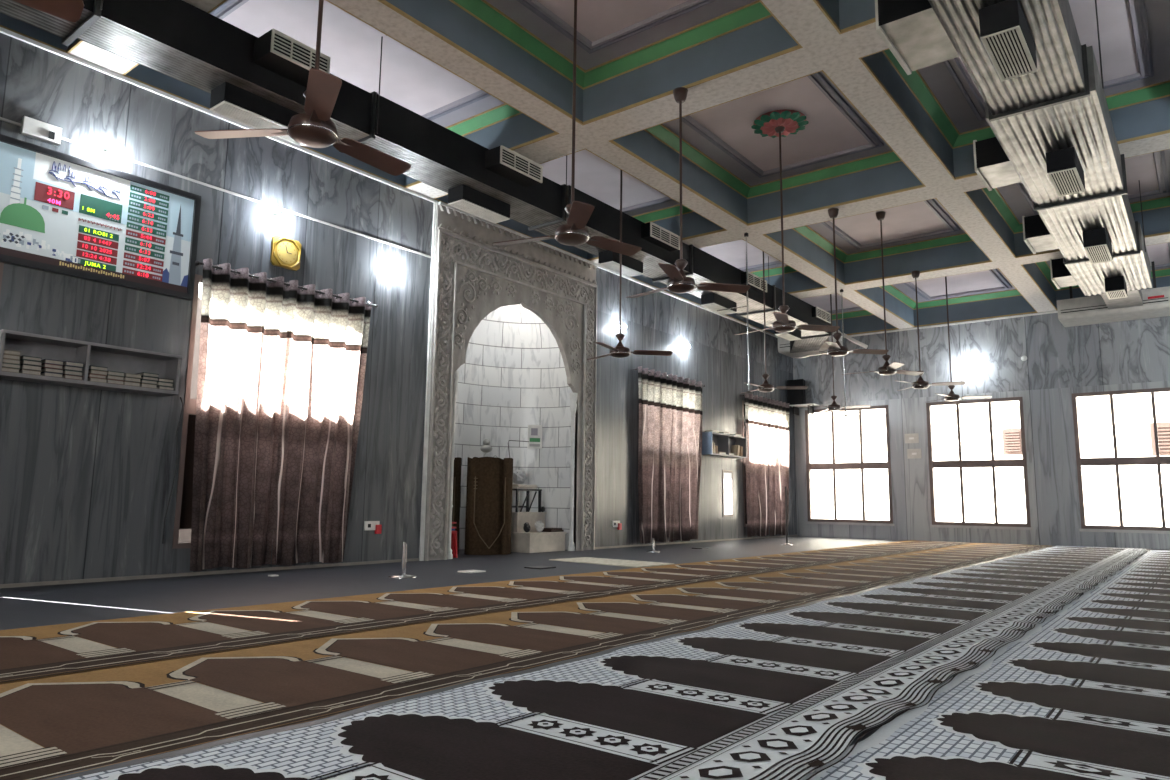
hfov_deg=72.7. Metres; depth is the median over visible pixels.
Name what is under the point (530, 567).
pad
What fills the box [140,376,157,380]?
book
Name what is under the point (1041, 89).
air duct
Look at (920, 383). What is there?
ceiling fan
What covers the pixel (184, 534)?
wall
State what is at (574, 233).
ceiling fan
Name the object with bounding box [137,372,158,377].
book
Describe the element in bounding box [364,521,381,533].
socket plate
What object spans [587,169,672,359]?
ceiling fan
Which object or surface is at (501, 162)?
outlet
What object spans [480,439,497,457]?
stand
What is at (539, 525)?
cloth
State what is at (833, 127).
ceiling
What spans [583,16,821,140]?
ceiling beam
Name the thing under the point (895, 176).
ceiling beam
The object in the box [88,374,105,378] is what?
book
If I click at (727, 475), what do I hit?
window
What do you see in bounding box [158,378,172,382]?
book
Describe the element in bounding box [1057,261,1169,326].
air conditioner
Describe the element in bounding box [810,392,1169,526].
windows
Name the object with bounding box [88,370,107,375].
book
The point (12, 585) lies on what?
baseboard
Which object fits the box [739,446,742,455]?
book
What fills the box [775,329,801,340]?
outlet
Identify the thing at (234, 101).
outlet
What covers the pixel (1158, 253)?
ceiling
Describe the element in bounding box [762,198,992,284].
ceiling
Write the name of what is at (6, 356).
book
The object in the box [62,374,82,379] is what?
book
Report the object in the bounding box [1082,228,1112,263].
outlet
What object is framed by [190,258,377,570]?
window curtain
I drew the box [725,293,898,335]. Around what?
ceiling
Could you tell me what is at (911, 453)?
switch plate
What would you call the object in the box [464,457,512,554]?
carpet
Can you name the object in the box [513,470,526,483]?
plastic bag
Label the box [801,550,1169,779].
carpet
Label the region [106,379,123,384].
book
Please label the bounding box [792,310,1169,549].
wall
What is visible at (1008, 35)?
air vent
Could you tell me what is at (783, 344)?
ceiling fan
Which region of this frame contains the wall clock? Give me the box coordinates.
[270,235,300,270]
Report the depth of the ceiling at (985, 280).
15.65 m
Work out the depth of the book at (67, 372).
6.45 m
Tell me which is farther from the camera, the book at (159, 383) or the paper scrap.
the paper scrap
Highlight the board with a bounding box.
[0,134,200,300]
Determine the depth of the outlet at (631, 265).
10.67 m
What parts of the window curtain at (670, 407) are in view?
panel, rod, panel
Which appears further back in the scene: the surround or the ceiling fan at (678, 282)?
the surround
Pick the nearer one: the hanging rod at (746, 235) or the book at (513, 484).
the hanging rod at (746, 235)
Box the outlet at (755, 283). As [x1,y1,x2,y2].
[741,271,766,292]
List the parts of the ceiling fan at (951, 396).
rod, motor, blade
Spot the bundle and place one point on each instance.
(526, 527)
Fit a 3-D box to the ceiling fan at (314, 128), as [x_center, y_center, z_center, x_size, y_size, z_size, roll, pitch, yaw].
[-1.346,-2.219,4.419,1.140,1.876,0.997,-5,-10,36]
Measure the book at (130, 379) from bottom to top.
0.038 m
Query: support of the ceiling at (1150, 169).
attached to the ceiling at (938, 78)
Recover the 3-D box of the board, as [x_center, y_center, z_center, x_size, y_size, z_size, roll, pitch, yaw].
[-4.255,-1.449,6.775,0.070,1.010,1.880,-5,-10,38]
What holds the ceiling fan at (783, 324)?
hanging from the ceiling at (938, 78)
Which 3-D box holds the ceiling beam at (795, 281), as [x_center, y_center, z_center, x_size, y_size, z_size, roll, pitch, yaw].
[3.392,-1.910,14.804,2.460,0.500,0.420,-5,-10,38]
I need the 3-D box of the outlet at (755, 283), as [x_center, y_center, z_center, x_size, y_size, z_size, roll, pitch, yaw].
[2.684,-1.738,12.951,0.280,0.190,0.700,-5,-10,38]
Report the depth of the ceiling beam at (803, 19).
8.04 m
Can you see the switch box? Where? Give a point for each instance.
(33, 128)
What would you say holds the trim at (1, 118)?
attached to the wall at (87, 474)
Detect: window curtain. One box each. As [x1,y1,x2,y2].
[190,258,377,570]
[632,366,704,543]
[740,393,791,536]
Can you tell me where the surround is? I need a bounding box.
[419,201,597,560]
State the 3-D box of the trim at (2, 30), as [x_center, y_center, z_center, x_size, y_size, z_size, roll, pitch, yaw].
[2.325,-2.720,7.086,10.260,0.033,21.280,-5,-10,38]
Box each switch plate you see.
[904,433,918,442]
[907,449,921,458]
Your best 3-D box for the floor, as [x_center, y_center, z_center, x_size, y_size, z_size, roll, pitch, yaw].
[1.724,1.788,6.899,12.060,0.150,21.700,-5,-10,38]
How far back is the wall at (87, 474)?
7.84 m
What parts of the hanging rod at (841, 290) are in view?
rod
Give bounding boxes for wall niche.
[454,304,572,549]
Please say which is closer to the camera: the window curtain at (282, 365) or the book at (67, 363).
the book at (67, 363)
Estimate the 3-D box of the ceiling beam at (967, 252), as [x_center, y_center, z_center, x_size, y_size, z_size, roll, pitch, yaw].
[5.509,-2.113,13.165,2.310,0.500,0.420,-5,-10,38]
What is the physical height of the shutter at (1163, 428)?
0.800 m
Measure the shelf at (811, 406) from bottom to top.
0.210 m
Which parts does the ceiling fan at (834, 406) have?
rod, motor, blade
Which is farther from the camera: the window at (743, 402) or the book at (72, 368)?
the window at (743, 402)
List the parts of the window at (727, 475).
glass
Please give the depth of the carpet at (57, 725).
3.30 m
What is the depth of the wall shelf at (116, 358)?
6.63 m
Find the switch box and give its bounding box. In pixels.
[20,116,61,145]
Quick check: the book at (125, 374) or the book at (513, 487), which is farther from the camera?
the book at (513, 487)
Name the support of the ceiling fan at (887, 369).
hanging from the ceiling at (938, 78)
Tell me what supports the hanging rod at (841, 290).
hanging from the ceiling beam at (444, 17)
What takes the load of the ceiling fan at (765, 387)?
hanging from the ceiling at (938, 78)
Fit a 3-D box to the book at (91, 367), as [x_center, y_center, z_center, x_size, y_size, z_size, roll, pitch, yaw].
[-4.107,-0.172,6.661,0.190,0.034,0.128,-5,-10,38]
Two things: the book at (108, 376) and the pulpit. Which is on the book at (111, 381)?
the book at (108, 376)
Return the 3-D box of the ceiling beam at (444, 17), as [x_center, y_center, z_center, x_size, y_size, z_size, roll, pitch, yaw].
[0.317,-2.803,8.681,0.300,0.500,21.280,-5,-10,38]
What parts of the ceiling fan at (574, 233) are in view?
blade, motor, rod, blade arm, blade, blade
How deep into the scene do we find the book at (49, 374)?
6.33 m
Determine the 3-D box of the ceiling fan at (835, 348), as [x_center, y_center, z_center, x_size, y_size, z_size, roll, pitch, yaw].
[3.282,-1.366,10.011,0.997,1.906,1.140,1,-8,-4]
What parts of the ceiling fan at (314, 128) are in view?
blade, blade arm, motor, blade arm, rod, blade, blade arm, blade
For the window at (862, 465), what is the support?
in the wall at (1061, 361)
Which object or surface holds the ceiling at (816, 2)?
attached to the ceiling at (938, 78)
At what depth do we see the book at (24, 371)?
6.22 m
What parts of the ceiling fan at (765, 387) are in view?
rod, motor, blade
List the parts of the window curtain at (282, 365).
panel, rod, panel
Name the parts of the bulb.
bulb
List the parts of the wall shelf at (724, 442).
panel, panel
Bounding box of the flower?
[751,109,808,137]
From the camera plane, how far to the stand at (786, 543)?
14.00 m
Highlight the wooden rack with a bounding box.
[541,528,563,531]
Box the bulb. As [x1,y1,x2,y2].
[102,150,114,159]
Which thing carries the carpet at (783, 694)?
on the floor
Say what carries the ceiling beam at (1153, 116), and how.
attached to the ceiling at (938, 78)
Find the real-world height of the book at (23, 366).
0.039 m
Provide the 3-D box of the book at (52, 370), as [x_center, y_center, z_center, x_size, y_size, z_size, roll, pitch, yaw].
[-4.306,-0.146,6.402,0.190,0.035,0.128,-5,-10,38]
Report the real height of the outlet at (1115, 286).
0.210 m
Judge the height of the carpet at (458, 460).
1.282 m
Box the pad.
[524,566,555,568]
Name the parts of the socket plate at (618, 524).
plate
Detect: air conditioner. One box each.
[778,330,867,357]
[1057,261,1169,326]
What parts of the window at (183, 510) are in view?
panel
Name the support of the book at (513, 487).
on the stand at (526, 500)
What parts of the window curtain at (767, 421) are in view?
panel, panel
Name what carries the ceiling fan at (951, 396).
hanging from the ceiling at (938, 78)
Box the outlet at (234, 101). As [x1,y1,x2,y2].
[210,82,300,145]
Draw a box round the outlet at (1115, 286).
[1104,276,1126,299]
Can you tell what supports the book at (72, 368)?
on the book at (67, 372)
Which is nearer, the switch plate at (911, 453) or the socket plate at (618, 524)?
the socket plate at (618, 524)
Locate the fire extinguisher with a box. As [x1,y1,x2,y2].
[451,522,457,557]
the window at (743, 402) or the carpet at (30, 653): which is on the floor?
the carpet at (30, 653)
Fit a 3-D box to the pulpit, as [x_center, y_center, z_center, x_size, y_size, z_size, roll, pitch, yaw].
[-0.768,2.047,11.508,0.645,0.550,0.795,-5,-10,38]
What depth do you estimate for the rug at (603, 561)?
9.41 m
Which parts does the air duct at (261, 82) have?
hanger rod, hanger rod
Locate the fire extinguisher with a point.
(453, 533)
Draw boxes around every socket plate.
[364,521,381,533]
[612,521,621,529]
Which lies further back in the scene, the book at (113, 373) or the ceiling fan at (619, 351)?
the ceiling fan at (619, 351)
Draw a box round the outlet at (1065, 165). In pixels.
[1046,147,1084,196]
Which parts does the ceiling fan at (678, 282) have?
blade, blade, rod, motor, blade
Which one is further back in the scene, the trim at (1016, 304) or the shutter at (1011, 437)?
the shutter at (1011, 437)
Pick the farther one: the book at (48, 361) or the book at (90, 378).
the book at (90, 378)
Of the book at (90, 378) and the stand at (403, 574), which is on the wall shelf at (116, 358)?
the book at (90, 378)
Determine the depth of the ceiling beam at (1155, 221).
11.15 m
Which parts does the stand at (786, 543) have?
post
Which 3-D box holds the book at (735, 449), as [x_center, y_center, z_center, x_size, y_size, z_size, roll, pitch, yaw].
[2.949,1.195,15.609,0.150,0.230,0.122,-5,-10,38]
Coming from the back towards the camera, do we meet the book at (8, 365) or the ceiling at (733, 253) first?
the ceiling at (733, 253)
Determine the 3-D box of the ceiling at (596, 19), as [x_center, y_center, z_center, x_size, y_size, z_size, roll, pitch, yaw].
[-0.099,-3.175,6.052,2.314,0.500,3.224,-5,-10,38]
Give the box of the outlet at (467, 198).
[448,184,509,222]
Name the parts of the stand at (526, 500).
leg, leg, leg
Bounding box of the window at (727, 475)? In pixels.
[722,470,733,516]
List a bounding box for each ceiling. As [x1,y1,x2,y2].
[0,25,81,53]
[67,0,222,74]
[122,0,559,187]
[377,0,802,125]
[426,0,1169,313]
[434,148,726,260]
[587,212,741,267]
[609,70,925,225]
[610,239,826,304]
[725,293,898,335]
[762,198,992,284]
[813,0,875,34]
[854,268,1037,326]
[858,0,1169,179]
[964,149,1169,257]
[1021,242,1169,309]
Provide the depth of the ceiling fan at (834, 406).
14.74 m
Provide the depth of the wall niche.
12.14 m
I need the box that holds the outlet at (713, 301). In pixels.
[701,293,736,314]
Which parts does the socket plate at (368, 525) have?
plate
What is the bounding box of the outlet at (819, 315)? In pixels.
[812,307,830,323]
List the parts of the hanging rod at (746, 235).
arm, rod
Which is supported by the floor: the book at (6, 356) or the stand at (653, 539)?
the stand at (653, 539)
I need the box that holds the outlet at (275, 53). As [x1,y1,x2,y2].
[253,28,330,87]
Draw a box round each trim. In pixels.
[0,13,1169,333]
[0,27,1057,337]
[0,117,430,257]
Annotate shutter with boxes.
[1002,428,1021,454]
[1149,422,1169,454]
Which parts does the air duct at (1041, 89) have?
hanger rod, hanger rod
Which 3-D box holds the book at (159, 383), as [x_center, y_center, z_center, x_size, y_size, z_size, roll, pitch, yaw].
[-3.773,-0.043,7.077,0.190,0.036,0.128,-5,-10,38]
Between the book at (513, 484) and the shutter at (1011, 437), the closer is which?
the book at (513, 484)
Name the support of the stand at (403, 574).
on the floor
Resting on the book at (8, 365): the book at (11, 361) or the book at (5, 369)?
the book at (11, 361)
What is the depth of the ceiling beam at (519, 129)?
8.61 m
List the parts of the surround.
arch panel, cornice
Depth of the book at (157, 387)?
7.02 m
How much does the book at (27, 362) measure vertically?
0.036 m
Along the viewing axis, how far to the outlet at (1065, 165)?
7.43 m
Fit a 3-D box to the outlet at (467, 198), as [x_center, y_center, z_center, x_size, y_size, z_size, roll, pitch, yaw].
[-1.150,-2.026,8.696,0.230,0.170,0.720,-5,-10,38]
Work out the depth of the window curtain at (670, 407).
13.70 m
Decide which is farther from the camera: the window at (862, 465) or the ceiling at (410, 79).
the window at (862, 465)
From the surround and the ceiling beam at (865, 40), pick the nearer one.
the ceiling beam at (865, 40)
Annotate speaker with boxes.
[787,379,805,404]
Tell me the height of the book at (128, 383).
0.037 m
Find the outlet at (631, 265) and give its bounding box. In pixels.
[598,250,642,276]
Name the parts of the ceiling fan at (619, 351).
blade, blade, rod, motor, blade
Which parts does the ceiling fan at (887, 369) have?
rod, motor, blade, blade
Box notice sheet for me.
[527,425,541,448]
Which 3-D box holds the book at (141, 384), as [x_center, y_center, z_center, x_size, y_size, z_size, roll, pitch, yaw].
[-3.857,-0.027,6.966,0.190,0.038,0.128,-5,-10,38]
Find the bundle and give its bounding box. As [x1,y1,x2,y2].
[523,522,530,531]
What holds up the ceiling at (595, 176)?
attached to the ceiling at (938, 78)
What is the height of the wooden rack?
0.053 m
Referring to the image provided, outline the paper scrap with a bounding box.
[458,570,485,572]
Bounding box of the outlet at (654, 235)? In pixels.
[641,222,679,251]
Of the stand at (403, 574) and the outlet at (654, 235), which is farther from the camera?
the outlet at (654, 235)
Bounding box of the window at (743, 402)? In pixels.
[742,400,769,526]
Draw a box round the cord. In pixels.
[162,397,183,543]
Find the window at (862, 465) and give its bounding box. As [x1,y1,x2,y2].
[805,405,894,525]
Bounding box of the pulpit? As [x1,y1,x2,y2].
[511,512,566,552]
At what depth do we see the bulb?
6.88 m
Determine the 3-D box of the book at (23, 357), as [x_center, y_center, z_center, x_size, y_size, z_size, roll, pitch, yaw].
[-4.403,-0.239,6.287,0.190,0.031,0.128,-5,-10,38]
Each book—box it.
[2,363,20,368]
[2,367,19,372]
[3,354,20,359]
[3,358,20,363]
[4,349,20,355]
[19,355,41,361]
[19,369,40,374]
[20,360,41,365]
[20,364,41,370]
[40,372,62,377]
[41,359,63,365]
[41,363,62,369]
[41,367,62,373]
[62,365,81,371]
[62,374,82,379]
[63,361,83,367]
[63,370,82,375]
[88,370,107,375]
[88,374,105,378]
[88,377,106,382]
[89,365,107,370]
[106,375,123,380]
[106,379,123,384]
[107,371,123,376]
[123,377,140,382]
[123,381,139,386]
[124,373,141,378]
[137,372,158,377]
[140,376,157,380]
[140,379,157,384]
[140,383,156,388]
[156,386,173,390]
[157,381,172,386]
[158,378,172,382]
[513,484,536,485]
[513,486,536,487]
[513,487,535,488]
[731,445,739,455]
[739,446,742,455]
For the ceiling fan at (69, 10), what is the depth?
3.15 m
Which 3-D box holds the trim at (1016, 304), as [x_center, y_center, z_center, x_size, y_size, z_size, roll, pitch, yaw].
[2.309,-2.974,7.278,10.480,0.500,21.500,-5,-10,38]
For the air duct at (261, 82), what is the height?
1.120 m
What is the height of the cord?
1.324 m
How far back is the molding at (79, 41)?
6.66 m
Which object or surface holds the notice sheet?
attached to the wall niche
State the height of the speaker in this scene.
0.560 m
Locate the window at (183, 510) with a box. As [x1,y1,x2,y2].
[172,274,272,548]
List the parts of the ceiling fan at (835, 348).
blade, rod, motor, blade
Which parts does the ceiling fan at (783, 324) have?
blade, blade, rod, motor, blade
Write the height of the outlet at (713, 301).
0.170 m
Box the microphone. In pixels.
[508,440,528,457]
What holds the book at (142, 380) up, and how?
on the book at (141, 384)
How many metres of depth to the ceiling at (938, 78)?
8.15 m
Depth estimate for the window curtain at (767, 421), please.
16.67 m
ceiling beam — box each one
[329,0,913,328]
[404,113,584,198]
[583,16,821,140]
[747,161,935,233]
[761,0,1055,312]
[762,272,834,298]
[839,0,887,57]
[844,241,997,289]
[953,96,1169,191]
[1014,207,1169,264]
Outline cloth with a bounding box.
[534,520,543,531]
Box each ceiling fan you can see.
[12,0,83,21]
[195,0,410,175]
[492,0,641,255]
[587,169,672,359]
[626,87,749,297]
[734,126,839,334]
[743,252,806,392]
[795,208,888,358]
[814,294,869,411]
[842,212,922,375]
[895,270,964,390]
[928,277,991,401]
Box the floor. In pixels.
[0,536,1169,745]
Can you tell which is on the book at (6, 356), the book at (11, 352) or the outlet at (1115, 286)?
the book at (11, 352)
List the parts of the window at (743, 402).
glass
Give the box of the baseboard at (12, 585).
[0,535,796,587]
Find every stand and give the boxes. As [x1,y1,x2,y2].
[388,542,416,577]
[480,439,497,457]
[512,489,541,511]
[646,538,659,551]
[781,486,791,544]
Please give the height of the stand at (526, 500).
0.335 m
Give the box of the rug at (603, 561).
[549,557,673,567]
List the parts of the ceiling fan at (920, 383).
rod, motor, blade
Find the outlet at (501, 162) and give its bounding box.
[485,145,542,187]
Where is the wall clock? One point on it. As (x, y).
(285, 252)
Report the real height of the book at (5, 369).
0.035 m
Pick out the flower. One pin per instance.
(765, 125)
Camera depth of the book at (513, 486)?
11.62 m
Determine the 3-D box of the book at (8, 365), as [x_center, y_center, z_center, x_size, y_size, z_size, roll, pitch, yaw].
[-4.487,-0.180,6.171,0.190,0.035,0.128,-5,-10,38]
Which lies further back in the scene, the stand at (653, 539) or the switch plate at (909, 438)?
the switch plate at (909, 438)
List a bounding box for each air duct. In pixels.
[0,0,830,352]
[875,0,1151,308]
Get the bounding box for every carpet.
[0,540,971,683]
[0,543,1050,779]
[41,545,1149,779]
[452,457,461,552]
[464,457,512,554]
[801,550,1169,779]
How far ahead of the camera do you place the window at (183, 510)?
7.40 m
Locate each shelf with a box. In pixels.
[0,329,182,395]
[702,432,746,457]
[790,403,819,414]
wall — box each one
[0,33,796,583]
[178,291,273,542]
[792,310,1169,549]
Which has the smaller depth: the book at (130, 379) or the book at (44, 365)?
the book at (44, 365)
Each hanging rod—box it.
[717,232,752,393]
[819,289,848,416]
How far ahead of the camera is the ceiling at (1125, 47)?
7.69 m
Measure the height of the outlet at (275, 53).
0.190 m
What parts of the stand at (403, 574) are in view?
post, post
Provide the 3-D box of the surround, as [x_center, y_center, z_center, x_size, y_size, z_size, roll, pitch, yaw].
[-0.898,0.016,10.965,0.150,4.420,3.315,-5,-10,38]

